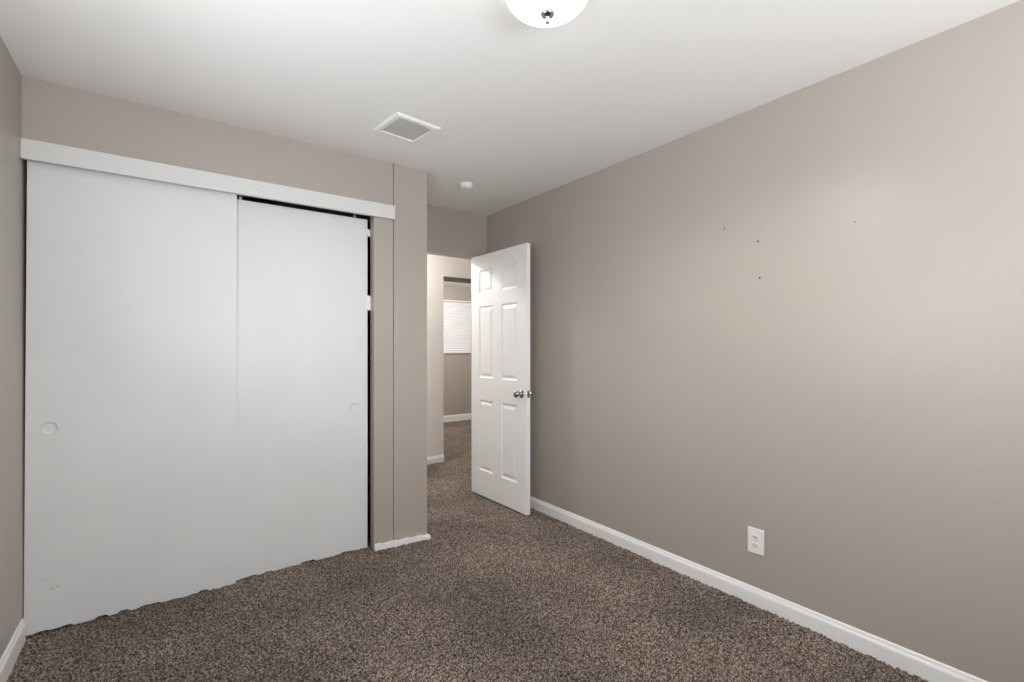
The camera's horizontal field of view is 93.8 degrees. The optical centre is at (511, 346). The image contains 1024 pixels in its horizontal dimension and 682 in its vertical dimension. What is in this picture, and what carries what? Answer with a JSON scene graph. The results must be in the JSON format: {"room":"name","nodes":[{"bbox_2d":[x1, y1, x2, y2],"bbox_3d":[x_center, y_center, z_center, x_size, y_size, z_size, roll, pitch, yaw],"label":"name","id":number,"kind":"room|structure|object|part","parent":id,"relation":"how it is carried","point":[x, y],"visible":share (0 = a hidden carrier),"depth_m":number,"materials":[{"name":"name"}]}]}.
{"room":"empty bedroom","nodes":[
{"label":"empty bedroom","id":0,"kind":"room"},
{"bbox_2d":[0,36,26,658],"bbox_3d":[-1.090,0.047,0.554,0.120,2.440,5.020,0,0,-36],"label":"wall","id":1,"kind":"structure","parent":0,"point":[13,169],"depth_m":1.95,"materials":[{"name":"beige paint"}]},
{"bbox_2d":[0,619,25,681],"bbox_3d":[-0.873,1.232,0.369,0.013,0.111,4.225,0,0,-36],"label":"baseboard","id":2,"kind":"structure","parent":1,"relation":"attached to","point":[9,657],"depth_m":1.91,"materials":[{"name":"white paint"}]},
{"bbox_2d":[21,75,426,549],"bbox_3d":[-1.543,0.047,2.905,1.917,2.440,0.686,0,0,-36],"label":"wall","id":3,"kind":"structure","parent":0,"point":[54,113],"depth_m":3.00,"materials":[{"name":"beige paint"}]},
{"bbox_2d":[24,160,236,635],"bbox_3d":[-1.815,0.212,2.344,0.810,2.119,0.035,0,0,-36],"label":"door","id":4,"kind":"structure","parent":3,"relation":"in","point":[130,501],"depth_m":2.30,"materials":[{"name":"paint"}]},
{"bbox_3d":[-2.067,0.362,2.142,0.064,0.064,0.005,0,0,-36],"label":"finger pull","id":5,"kind":"part","parent":4,"relation":"part of","materials":[{"name":"paint"}]},
{"bbox_2d":[20,138,394,219],"bbox_3d":[-1.429,-0.854,2.555,1.686,0.086,0.024,0,0,-36],"label":"trim","id":6,"kind":"structure","parent":3,"relation":"attached to","point":[32,150],"depth_m":2.40,"materials":[{"name":"white paint"}]},
{"bbox_2d":[236,195,370,579],"bbox_3d":[-1.224,0.211,2.814,0.795,2.118,0.030,0,0,-36],"label":"door","id":7,"kind":"structure","parent":3,"relation":"in","point":[303,302],"depth_m":2.79,"materials":[{"name":"paint"}]},
{"bbox_3d":[-0.979,0.374,2.976,0.064,0.064,0.005,0,0,-36],"label":"finger pull","id":8,"kind":"part","parent":7,"relation":"part of","materials":[{"name":"paint"}]},
{"bbox_2d":[374,534,430,550],"bbox_3d":[-0.697,1.256,3.072,0.367,0.062,0.041,0,0,-36],"label":"trim","id":9,"kind":"structure","parent":3,"relation":"attached to","point":[393,543],"depth_m":3.06,"materials":[{"name":"white paint"}]},
{"bbox_2d":[427,254,470,456],"bbox_3d":[-1.249,0.047,5.196,6.300,2.440,0.330,0,0,-36],"label":"wall","id":10,"kind":"structure","parent":0,"point":[438,267],"depth_m":5.29,"materials":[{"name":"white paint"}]},
{"bbox_2d":[427,455,443,464],"bbox_3d":[-2.186,1.258,4.301,3.532,0.111,0.013,0,0,-36],"label":"baseboard","id":11,"kind":"structure","parent":10,"relation":"attached to","point":[440,458],"depth_m":5.27,"materials":[{"name":"white paint"}]},
{"bbox_2d":[444,276,470,283],"bbox_3d":[-0.489,-0.788,5.749,0.920,0.006,0.320,0,0,-36],"label":"trim","id":12,"kind":"structure","parent":10,"relation":"attached to","point":[449,279],"depth_m":5.57,"materials":[{"name":"grey"}]},
{"bbox_2d":[427,205,486,486],"bbox_3d":[-0.498,0.047,4.165,6.300,2.440,0.120,0,0,-36],"label":"wall","id":13,"kind":"structure","parent":0,"point":[450,232],"depth_m":4.12,"materials":[{"name":"beige paint"}]},
{"bbox_2d":[472,243,532,514],"bbox_3d":[-0.109,0.238,3.866,0.167,2.022,0.779,0,0,-37],"label":"door","id":14,"kind":"structure","parent":13,"relation":"in","point":[501,392],"depth_m":3.81,"materials":[{"name":"white paint"}]},
{"bbox_3d":[0.045,0.352,3.580,0.066,0.064,0.064,0,0,-37],"label":"knob","id":15,"kind":"part","parent":14,"relation":"part of","materials":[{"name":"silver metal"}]},
{"bbox_2d":[444,286,470,415],"bbox_3d":[-0.649,0.112,7.260,4.700,2.310,2.300,0,0,-36],"label":"wall","id":16,"kind":"structure","parent":0,"point":[457,366],"depth_m":8.32,"materials":[{"name":"beige paint"}]},
{"bbox_2d":[444,300,470,352],"bbox_3d":[-0.678,-0.347,8.556,1.304,0.915,0.130,0,0,-36],"label":"window","id":17,"kind":"structure","parent":16,"relation":"in","point":[457,315],"depth_m":8.35,"materials":[{"name":"white paint"}]},
{"bbox_3d":[-0.653,-0.356,8.523,1.304,0.897,0.012,0,0,-36],"label":"casing","id":18,"kind":"part","parent":17,"relation":"part of","materials":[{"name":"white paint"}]},
{"bbox_2d":[444,413,470,421],"bbox_3d":[-1.251,1.230,8.087,4.500,0.117,0.013,0,0,-36],"label":"baseboard","id":19,"kind":"structure","parent":16,"relation":"attached to","point":[459,417],"depth_m":8.30,"materials":[{"name":"white paint"}]},
{"bbox_2d":[444,281,470,287],"bbox_3d":[-0.649,-1.083,7.260,4.700,0.080,2.300,0,0,-36],"label":"ceiling","id":20,"kind":"structure","parent":0,"point":[446,283],"depth_m":7.99,"materials":[{"name":"paint"}]},
{"bbox_2d":[6,419,927,681],"bbox_3d":[0.249,1.280,3.887,7.183,0.058,8.853,0,0,-36],"label":"floor","id":21,"kind":"structure","parent":0,"point":[497,592],"depth_m":2.18,"materials":[{"name":"brown carpet"}]},
{"bbox_2d":[0,0,1019,215],"bbox_3d":[0.937,-1.213,2.959,7.200,0.080,6.520,0,0,-36],"label":"ceiling","id":22,"kind":"structure","parent":0,"point":[522,111],"depth_m":2.00,"materials":[{"name":"paint"}]},
{"bbox_2d":[373,112,440,143],"bbox_3d":[-0.565,-1.166,2.570,0.260,0.013,0.260,0,0,-43],"label":"ceiling vent","id":23,"kind":"object","parent":22,"relation":"in","point":[399,125],"visible":1,"depth_m":2.56,"materials":[{"name":"white plastic"}]},
{"bbox_2d":[383,118,430,140],"bbox_3d":[-0.565,-1.168,2.570,0.196,0.004,0.196,0,0,-43],"label":"grille","id":24,"kind":"object","parent":23,"relation":"attached to","point":[405,129],"depth_m":2.57,"materials":[{"name":"silver metal"}]},
{"bbox_2d":[459,182,472,189],"bbox_3d":[-0.331,-1.155,3.452,0.104,0.036,0.104,0,0,-36],"label":"smoke detector","id":25,"kind":"object","parent":22,"relation":"attached to","point":[463,185],"visible":1,"depth_m":3.42,"materials":[{"name":"white plastic"}]},
{"bbox_2d":[506,0,587,27],"bbox_3d":[0.115,-1.109,1.551,0.274,0.127,0.274,0,0,-36],"label":"ceiling light","id":26,"kind":"object","parent":22,"relation":"attached to","point":[537,13],"visible":1,"depth_m":1.55,"materials":[{"name":"white glass"}]},
{"bbox_2d":[487,0,1023,681],"bbox_3d":[1.301,0.047,2.296,0.121,2.440,5.020,0,0,-36],"label":"wall","id":27,"kind":"structure","parent":0,"point":[797,317],"depth_m":2.10,"materials":[{"name":"beige paint"}]},
{"bbox_2d":[748,526,763,555],"bbox_3d":[1.190,0.948,2.339,0.010,0.124,0.080,0,0,-36],"label":"wall outlet","id":28,"kind":"object","parent":27,"relation":"attached to","point":[755,536],"visible":1,"depth_m":2.33,"materials":[{"name":"white plastic"}]},
{"bbox_2d":[752,542,758,548],"bbox_3d":[1.188,0.968,2.337,0.003,0.030,0.034,0,0,-36],"label":"receptacle","id":29,"kind":"object","parent":28,"relation":"attached to","point":[755,545],"depth_m":2.34,"materials":[{"name":"white plastic"}]},
{"bbox_2d":[752,534,758,540],"bbox_3d":[1.188,0.928,2.337,0.003,0.030,0.034,0,0,-36],"label":"receptacle","id":30,"kind":"object","parent":28,"relation":"attached to","point":[755,537],"depth_m":2.34,"materials":[{"name":"white plastic"}]},
{"bbox_2d":[530,496,987,681],"bbox_3d":[1.212,1.232,2.306,0.013,0.111,4.900,0,0,-36],"label":"baseboard","id":31,"kind":"structure","parent":27,"relation":"attached to","point":[892,654],"depth_m":2.24,"materials":[{"name":"white paint"}]}
]}

